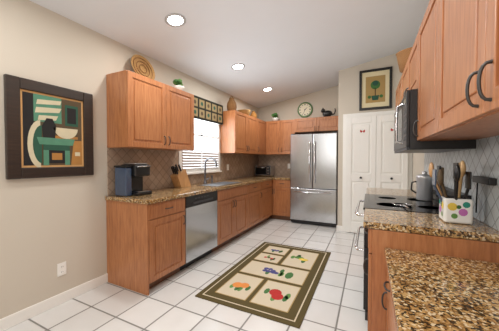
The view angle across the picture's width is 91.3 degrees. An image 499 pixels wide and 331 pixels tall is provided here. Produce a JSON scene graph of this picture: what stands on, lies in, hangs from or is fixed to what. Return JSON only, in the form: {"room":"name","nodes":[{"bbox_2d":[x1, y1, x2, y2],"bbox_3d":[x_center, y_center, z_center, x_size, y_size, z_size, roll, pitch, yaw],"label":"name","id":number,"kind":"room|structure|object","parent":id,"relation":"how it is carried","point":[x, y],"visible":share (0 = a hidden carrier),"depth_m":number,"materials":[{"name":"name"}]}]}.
{"room":"kitchen","nodes":[
{"label":"kitchen","id":0,"kind":"room"},
{"bbox_2d":[0,0,257,318],"bbox_3d":[-1.637,-0.481,2.465,0.120,3.450,8.440,1,1,26],"label":"wall","id":1,"kind":"structure","parent":0,"point":[48,225],"depth_m":2.17,"materials":[{"name":"paint"}]},
{"bbox_2d":[3,74,93,179],"bbox_3d":[-1.709,-0.299,2.143,0.035,0.800,0.650,1,1,26],"label":"painting","id":2,"kind":"object","parent":1,"relation":"attached to","point":[48,130],"visible":0.96,"depth_m":2.08},
{"bbox_2d":[0,273,107,330],"bbox_3d":[-2.445,1.235,0.701,0.016,0.095,4.255,1,1,26],"label":"baseboard","id":3,"kind":"structure","parent":1,"relation":"attached to","point":[14,319],"depth_m":2.12,"materials":[{"name":"white paint"}]},
{"bbox_2d":[57,261,65,276],"bbox_3d":[-1.702,0.940,2.216,0.009,0.116,0.072,1,1,26],"label":"outlet","id":4,"kind":"object","parent":1,"relation":"attached to","point":[61,269],"visible":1,"depth_m":2.21,"materials":[{"name":"white plastic"}]},
{"bbox_2d":[106,70,193,150],"bbox_3d":[-1.122,-0.582,2.962,0.360,0.770,1.030,1,1,26],"label":"upper cabinet","id":5,"kind":"object","parent":1,"relation":"attached to","point":[145,113],"visible":1,"depth_m":2.65,"materials":[{"name":"brown wood"}]},
{"bbox_2d":[131,54,154,79],"bbox_3d":[-1.242,-1.136,2.859,0.103,0.318,0.330,1,1,26],"label":"basket tray","id":6,"kind":"object","parent":5,"relation":"on","point":[142,65],"visible":0.92,"depth_m":2.87,"materials":[{"name":"beige wicker"}]},
{"bbox_2d":[173,79,183,90],"bbox_3d":[-0.934,-1.059,3.214,0.143,0.170,0.147,1,1,26],"label":"potted plant","id":7,"kind":"object","parent":5,"relation":"on","point":[177,83],"visible":0.94,"depth_m":3.17,"materials":[{"name":"plant"}]},
{"bbox_2d":[107,148,258,195],"bbox_3d":[-0.638,0.018,4.359,0.012,0.528,3.940,1,1,26],"label":"backsplash","id":8,"kind":"structure","parent":1,"relation":"attached to","point":[160,162],"depth_m":3.37,"materials":[{"name":"beige tile"}]},
{"bbox_2d":[179,118,221,174],"bbox_3d":[-0.777,-0.479,4.021,0.050,1.220,1.114,1,1,26],"label":"kitchen window","id":9,"kind":"structure","parent":1,"relation":"in","point":[206,135],"depth_m":4.08,"materials":[{"name":"white paint"}]},
{"bbox_2d":[194,95,222,124],"bbox_3d":[-0.741,-0.914,3.997,0.049,0.350,1.096,1,1,26],"label":"valance curtain","id":10,"kind":"object","parent":9,"relation":"attached to","point":[207,110],"visible":0.6,"depth_m":4.04,"materials":[{"name":"fabric"}]},
{"bbox_2d":[220,110,247,153],"bbox_3d":[-0.285,-0.619,4.699,0.330,0.770,0.546,1,1,26],"label":"upper cabinet","id":11,"kind":"object","parent":1,"relation":"attached to","point":[241,133],"depth_m":4.48,"materials":[{"name":"brown wood"}]},
{"bbox_2d":[227,96,236,110],"bbox_3d":[-0.333,-1.156,4.585,0.190,0.306,0.190,1,1,26],"label":"jug","id":12,"kind":"object","parent":11,"relation":"on","point":[231,104],"visible":0.81,"depth_m":4.52,"materials":[{"name":"brown ceramic"}]},
{"bbox_2d":[236,109,249,114],"bbox_3d":[-0.130,-1.069,5.000,0.325,0.115,0.200,1,1,26],"label":"basket","id":13,"kind":"object","parent":11,"relation":"on","point":[246,111],"visible":0.46,"depth_m":4.90,"materials":[{"name":"beige wicker"}]},
{"bbox_2d":[248,115,255,153],"bbox_3d":[-0.084,-0.627,5.108,0.330,0.770,0.606,1,1,26],"label":"upper cabinet","id":14,"kind":"object","parent":1,"relation":"attached to","point":[251,120],"depth_m":5.00,"materials":[{"name":"brown wood"}]},
{"bbox_2d":[256,118,267,153],"bbox_3d":[0.146,-0.636,5.503,0.395,0.770,0.546,1,1,26],"label":"upper cabinet","id":15,"kind":"object","parent":1,"relation":"attached to","point":[261,126],"depth_m":5.46,"materials":[{"name":"brown wood"}]},
{"bbox_2d":[250,111,256,117],"bbox_3d":[0.091,-1.116,5.448,0.148,0.190,0.150,1,1,26],"label":"vase","id":16,"kind":"object","parent":15,"relation":"on","point":[253,114],"visible":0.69,"depth_m":5.39,"materials":[{"name":"orange ceramic"}]},
{"bbox_2d":[4,217,367,330],"bbox_3d":[-0.178,1.319,1.787,3.370,0.120,8.440,1,1,26],"label":"floor","id":17,"kind":"structure","parent":0,"point":[172,303],"depth_m":2.24,"materials":[{"name":"tile"}]},
{"bbox_2d":[106,197,185,295],"bbox_3d":[-1.125,0.800,2.699,0.613,0.878,0.538,1,1,26],"label":"base cabinet","id":18,"kind":"object","parent":17,"relation":"on","point":[145,248],"depth_m":2.48,"materials":[{"name":"brown wood"}]},
{"bbox_2d":[105,175,289,204],"bbox_3d":[-0.191,0.309,4.125,1.024,0.040,3.973,1,1,26],"label":"countertop","id":19,"kind":"structure","parent":18,"relation":"on","point":[162,194],"depth_m":3.04,"materials":[{"name":"stone"}]},
{"bbox_2d":[114,163,151,196],"bbox_3d":[-1.263,0.146,2.652,0.277,0.345,0.280,1,1,26],"label":"coffee maker","id":20,"kind":"object","parent":19,"relation":"on","point":[128,179],"visible":1,"depth_m":2.57,"materials":[{"name":"black plastic"}]},
{"bbox_2d":[170,164,190,187],"bbox_3d":[-0.964,0.142,3.405,0.130,0.322,0.304,1,1,26],"label":"knife block","id":21,"kind":"object","parent":19,"relation":"on","point":[179,178],"visible":1,"depth_m":3.35,"materials":[{"name":"brown wood"}]},
{"bbox_2d":[197,157,241,186],"bbox_3d":[-0.506,0.080,3.905,0.490,0.424,0.760,1,1,26],"label":"sink faucet","id":22,"kind":"object","parent":19,"relation":"on","point":[218,184],"visible":1,"depth_m":3.92,"materials":[{"name":"silver metal"}]},
{"bbox_2d":[255,165,274,175],"bbox_3d":[0.361,0.126,5.844,0.400,0.250,0.337,1,1,26],"label":"toaster oven","id":23,"kind":"object","parent":19,"relation":"on","point":[264,170],"visible":0.98,"depth_m":5.74,"materials":[{"name":"black metal"}]},
{"bbox_2d":[180,191,217,270],"bbox_3d":[-0.844,0.790,3.226,0.596,0.876,0.647,1,1,26],"label":"dishwasher","id":24,"kind":"object","parent":17,"relation":"on","point":[201,226],"visible":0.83,"depth_m":3.05,"materials":[{"name":"silver metal"}]},
{"bbox_2d":[212,184,249,251],"bbox_3d":[-0.500,0.773,3.971,0.613,0.878,0.987,1,1,26],"label":"base cabinet","id":25,"kind":"object","parent":17,"relation":"on","point":[233,204],"depth_m":3.77,"materials":[{"name":"brown wood"}]},
{"bbox_2d":[250,182,261,229],"bbox_3d":[-0.175,0.759,4.632,0.613,0.878,0.734,1,1,26],"label":"base cabinet","id":26,"kind":"object","parent":17,"relation":"on","point":[255,188],"depth_m":4.55,"materials":[{"name":"brown wood"}]},
{"bbox_2d":[195,242,330,328],"bbox_3d":[0.311,1.230,2.871,1.010,0.010,1.720,1,1,26],"label":"rug","id":27,"kind":"object","parent":17,"relation":"on","point":[274,282],"visible":1,"depth_m":2.55,"materials":[{"name":"beige fabric"}]},
{"bbox_2d":[262,180,273,222],"bbox_3d":[0.117,0.748,5.149,0.682,0.878,0.700,1,1,26],"label":"base cabinet","id":28,"kind":"object","parent":17,"relation":"on","point":[267,186],"depth_m":5.10,"materials":[{"name":"brown wood"}]},
{"bbox_2d":[274,180,290,220],"bbox_3d":[0.801,0.741,5.484,0.434,0.878,0.675,1,1,26],"label":"base cabinet","id":29,"kind":"object","parent":17,"relation":"on","point":[281,188],"depth_m":5.24,"materials":[{"name":"brown wood"}]},
{"bbox_2d":[290,132,337,226],"bbox_3d":[1.383,0.269,5.104,0.906,1.837,0.791,1,1,26],"label":"refrigerator","id":30,"kind":"object","parent":17,"relation":"on","point":[314,179],"visible":0.94,"depth_m":4.79,"materials":[{"name":"silver metal"}]},
{"bbox_2d":[381,272,396,330],"bbox_3d":[0.478,0.924,0.202,0.558,0.738,2.548,1,1,26],"label":"base cabinet","id":31,"kind":"object","parent":17,"relation":"on","point":[390,323],"visible":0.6,"depth_m":1.26,"materials":[{"name":"brown wood"}]},
{"bbox_2d":[384,248,498,330],"bbox_3d":[0.480,0.533,0.181,0.543,0.040,2.568,1,1,26],"label":"countertop","id":32,"kind":"structure","parent":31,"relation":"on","point":[431,292],"depth_m":0.95,"materials":[{"name":"stone"}]},
{"bbox_2d":[355,186,471,320],"bbox_3d":[1.366,0.720,2.208,0.733,1.060,0.896,1,1,26],"label":"range","id":33,"kind":"object","parent":17,"relation":"on","point":[377,201],"visible":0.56,"depth_m":1.99,"materials":[{"name":"black glass"}]},
{"bbox_2d":[392,203,412,208],"bbox_3d":[1.237,0.323,1.960,0.151,0.018,0.219,1,1,26],"label":"spoon rest","id":34,"kind":"object","parent":33,"relation":"on","point":[402,204],"visible":1,"depth_m":2.01,"materials":[{"name":"silver metal"}]},
{"bbox_2d":[410,171,432,200],"bbox_3d":[1.636,0.189,2.321,0.179,0.270,0.134,1,1,26],"label":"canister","id":35,"kind":"object","parent":33,"relation":"on","point":[424,188],"visible":0.92,"depth_m":2.26,"materials":[{"name":"silver metal"}]},
{"bbox_2d":[363,228,498,330],"bbox_3d":[1.111,0.825,1.571,0.631,0.878,0.468,1,1,26],"label":"base cabinet","id":36,"kind":"object","parent":17,"relation":"on","point":[379,241],"depth_m":1.43,"materials":[{"name":"brown wood"}]},
{"bbox_2d":[363,188,498,242],"bbox_3d":[1.452,0.348,2.286,0.658,0.040,2.070,1,1,26],"label":"countertop","id":37,"kind":"structure","parent":36,"relation":"on","point":[419,223],"depth_m":1.46,"materials":[{"name":"stone"}]},
{"bbox_2d":[428,160,472,224],"bbox_3d":[1.236,0.156,1.506,0.192,0.375,0.287,1,1,26],"label":"utensil crock","id":38,"kind":"object","parent":37,"relation":"on","point":[457,207],"visible":1,"depth_m":1.45,"materials":[{"name":"white ceramic"}]},
{"bbox_2d":[30,0,429,107],"bbox_3d":[-0.178,-1.724,1.722,3.370,0.806,8.440,1,1,26],"label":"ceiling","id":39,"kind":"structure","parent":0,"point":[287,49],"depth_m":3.00,"materials":[{"name":"paint"}]},
{"bbox_2d":[165,13,185,26],"bbox_3d":[-0.751,-1.472,2.477,0.208,0.041,0.210,1,1,26],"label":"recessed light","id":40,"kind":"object","parent":39,"relation":"in","point":[175,20],"visible":1,"depth_m":2.47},
{"bbox_2d":[231,63,244,69],"bbox_3d":[-0.174,-1.495,3.697,0.208,0.041,0.210,1,1,26],"label":"recessed light","id":41,"kind":"object","parent":39,"relation":"in","point":[238,66],"visible":1,"depth_m":3.69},
{"bbox_2d":[263,87,272,91],"bbox_3d":[0.364,-1.514,4.859,0.208,0.041,0.210,1,1,26],"label":"recessed light","id":42,"kind":"object","parent":39,"relation":"in","point":[267,89],"visible":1,"depth_m":4.85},
{"bbox_2d":[258,85,338,133],"bbox_3d":[1.194,-0.550,5.709,2.100,3.450,0.120,1,1,26],"label":"wall","id":43,"kind":"structure","parent":0,"point":[325,99],"depth_m":5.59,"materials":[{"name":"paint"}]},
{"bbox_2d":[259,155,289,175],"bbox_3d":[0.688,-0.015,5.895,1.014,0.528,0.012,1,1,26],"label":"backsplash","id":44,"kind":"structure","parent":43,"relation":"attached to","point":[280,163],"depth_m":5.88,"materials":[{"name":"beige tile"}]},
{"bbox_2d":[268,120,283,153],"bbox_3d":[0.615,-0.640,5.716,0.430,0.770,0.370,1,1,26],"label":"upper cabinet","id":45,"kind":"object","parent":43,"relation":"attached to","point":[275,128],"depth_m":5.56,"materials":[{"name":"brown wood"}]},
{"bbox_2d":[271,113,278,120],"bbox_3d":[0.602,-1.132,5.710,0.176,0.210,0.181,1,1,26],"label":"plant pot","id":46,"kind":"object","parent":45,"relation":"on","point":[274,116],"visible":0.94,"depth_m":5.66,"materials":[{"name":"white ceramic"}]},
{"bbox_2d":[284,120,291,153],"bbox_3d":[0.891,-0.638,5.603,0.404,0.770,0.330,1,1,26],"label":"upper cabinet","id":47,"kind":"object","parent":43,"relation":"attached to","point":[287,123],"depth_m":5.44,"materials":[{"name":"brown wood"}]},
{"bbox_2d":[297,102,312,117],"bbox_3d":[1.267,-1.272,5.572,0.350,0.350,0.032,1,1,26],"label":"wall clock","id":48,"kind":"object","parent":43,"relation":"attached to","point":[305,109],"visible":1,"depth_m":5.56,"materials":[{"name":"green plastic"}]},
{"bbox_2d":[292,118,319,133],"bbox_3d":[1.302,-0.868,5.368,0.536,0.300,0.380,1,1,26],"label":"upper cabinet","id":49,"kind":"object","parent":43,"relation":"attached to","point":[302,125],"depth_m":5.22,"materials":[{"name":"brown wood"}]},
{"bbox_2d":[320,116,337,132],"bbox_3d":[1.675,-0.864,5.185,0.535,0.300,0.380,1,1,26],"label":"upper cabinet","id":50,"kind":"object","parent":43,"relation":"attached to","point":[329,124],"depth_m":5.00,"materials":[{"name":"brown wood"}]},
{"bbox_2d":[321,108,335,116],"bbox_3d":[1.650,-1.113,5.105,0.301,0.201,0.117,1,1,26],"label":"cat figurine","id":51,"kind":"object","parent":50,"relation":"on","point":[326,113],"visible":0.92,"depth_m":5.08,"materials":[{"name":"black ceramic"}]},
{"bbox_2d":[337,53,401,225],"bbox_3d":[2.385,-0.526,4.584,1.270,3.450,0.850,1,1,26],"label":"wall","id":52,"kind":"structure","parent":0,"point":[348,94],"depth_m":4.37,"materials":[{"name":"paint"}]},
{"bbox_2d":[359,66,391,110],"bbox_3d":[2.159,-1.308,4.187,0.500,0.690,0.030,1,1,26],"label":"framed picture","id":53,"kind":"object","parent":52,"relation":"attached to","point":[375,89],"visible":0.98,"depth_m":4.18,"materials":[{"name":"beige paper"}]},
{"bbox_2d":[346,114,407,233],"bbox_3d":[2.150,0.174,4.156,0.924,2.044,0.076,1,1,26],"label":"pantry door","id":54,"kind":"structure","parent":52,"relation":"in","point":[374,160],"depth_m":4.20,"materials":[{"name":"white paint"}]},
{"bbox_2d":[342,110,412,231],"bbox_3d":[2.177,0.142,4.216,1.064,2.130,0.018,1,1,26],"label":"door frame","id":55,"kind":"structure","parent":52,"relation":"attached to","point":[344,193],"depth_m":4.41,"materials":[{"name":"white paint"}]},
{"bbox_2d":[412,153,423,189],"bbox_3d":[1.067,-0.441,0.598,0.120,3.450,7.470,1,1,26],"label":"wall","id":56,"kind":"structure","parent":0,"point":[417,163],"depth_m":3.63,"materials":[{"name":"paint"}]},
{"bbox_2d":[395,84,398,111],"bbox_3d":[1.888,-0.578,2.782,0.330,0.770,0.720,1,1,26],"label":"upper cabinet","id":57,"kind":"object","parent":56,"relation":"attached to","point":[397,90],"depth_m":2.97,"materials":[{"name":"brown wood"}]},
{"bbox_2d":[399,31,418,103],"bbox_3d":[1.540,-0.748,2.069,0.330,0.398,0.980,1,1,26],"label":"upper cabinet","id":58,"kind":"object","parent":56,"relation":"attached to","point":[408,79],"depth_m":2.02,"materials":[{"name":"brown wood"}]},
{"bbox_2d":[396,47,411,72],"bbox_3d":[1.708,-1.133,2.480,0.387,0.339,0.358,1,1,26],"label":"basket","id":59,"kind":"object","parent":58,"relation":"on","point":[402,56],"visible":0.15,"depth_m":2.47,"materials":[{"name":"beige wicker"}]},
{"bbox_2d":[394,89,475,152],"bbox_3d":[1.486,-0.333,2.104,0.445,0.426,0.980,1,1,26],"label":"over-the-range microwave","id":60,"kind":"object","parent":58,"relation":"attached to","point":[405,119],"visible":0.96,"depth_m":1.73,"materials":[{"name":"black plastic"}]},
{"bbox_2d":[413,0,492,140],"bbox_3d":[1.184,-0.550,1.349,0.330,0.775,0.626,1,1,26],"label":"upper cabinet","id":61,"kind":"object","parent":56,"relation":"attached to","point":[425,47],"depth_m":1.49,"materials":[{"name":"brown wood"}]},
{"bbox_2d":[424,135,498,230],"bbox_3d":[1.177,0.160,0.985,0.012,0.668,4.640,1,1,26],"label":"backsplash","id":62,"kind":"structure","parent":56,"relation":"attached to","point":[482,159],"depth_m":1.51,"materials":[{"name":"grey tile"}]},
{"bbox_2d":[472,176,496,212],"bbox_3d":[1.367,0.182,1.427,0.035,0.231,0.240,1,1,26],"label":"magnet","id":63,"kind":"object","parent":62,"relation":"attached to","point":[485,180],"visible":1,"depth_m":1.41,"materials":[{"name":"black plastic"}]},
{"bbox_2d":[429,0,498,135],"bbox_3d":[0.837,-0.535,0.642,0.330,0.775,1.190,1,1,26],"label":"upper cabinet","id":64,"kind":"object","parent":56,"relation":"attached to","point":[458,72],"depth_m":0.89,"materials":[{"name":"brown wood"}]}
]}

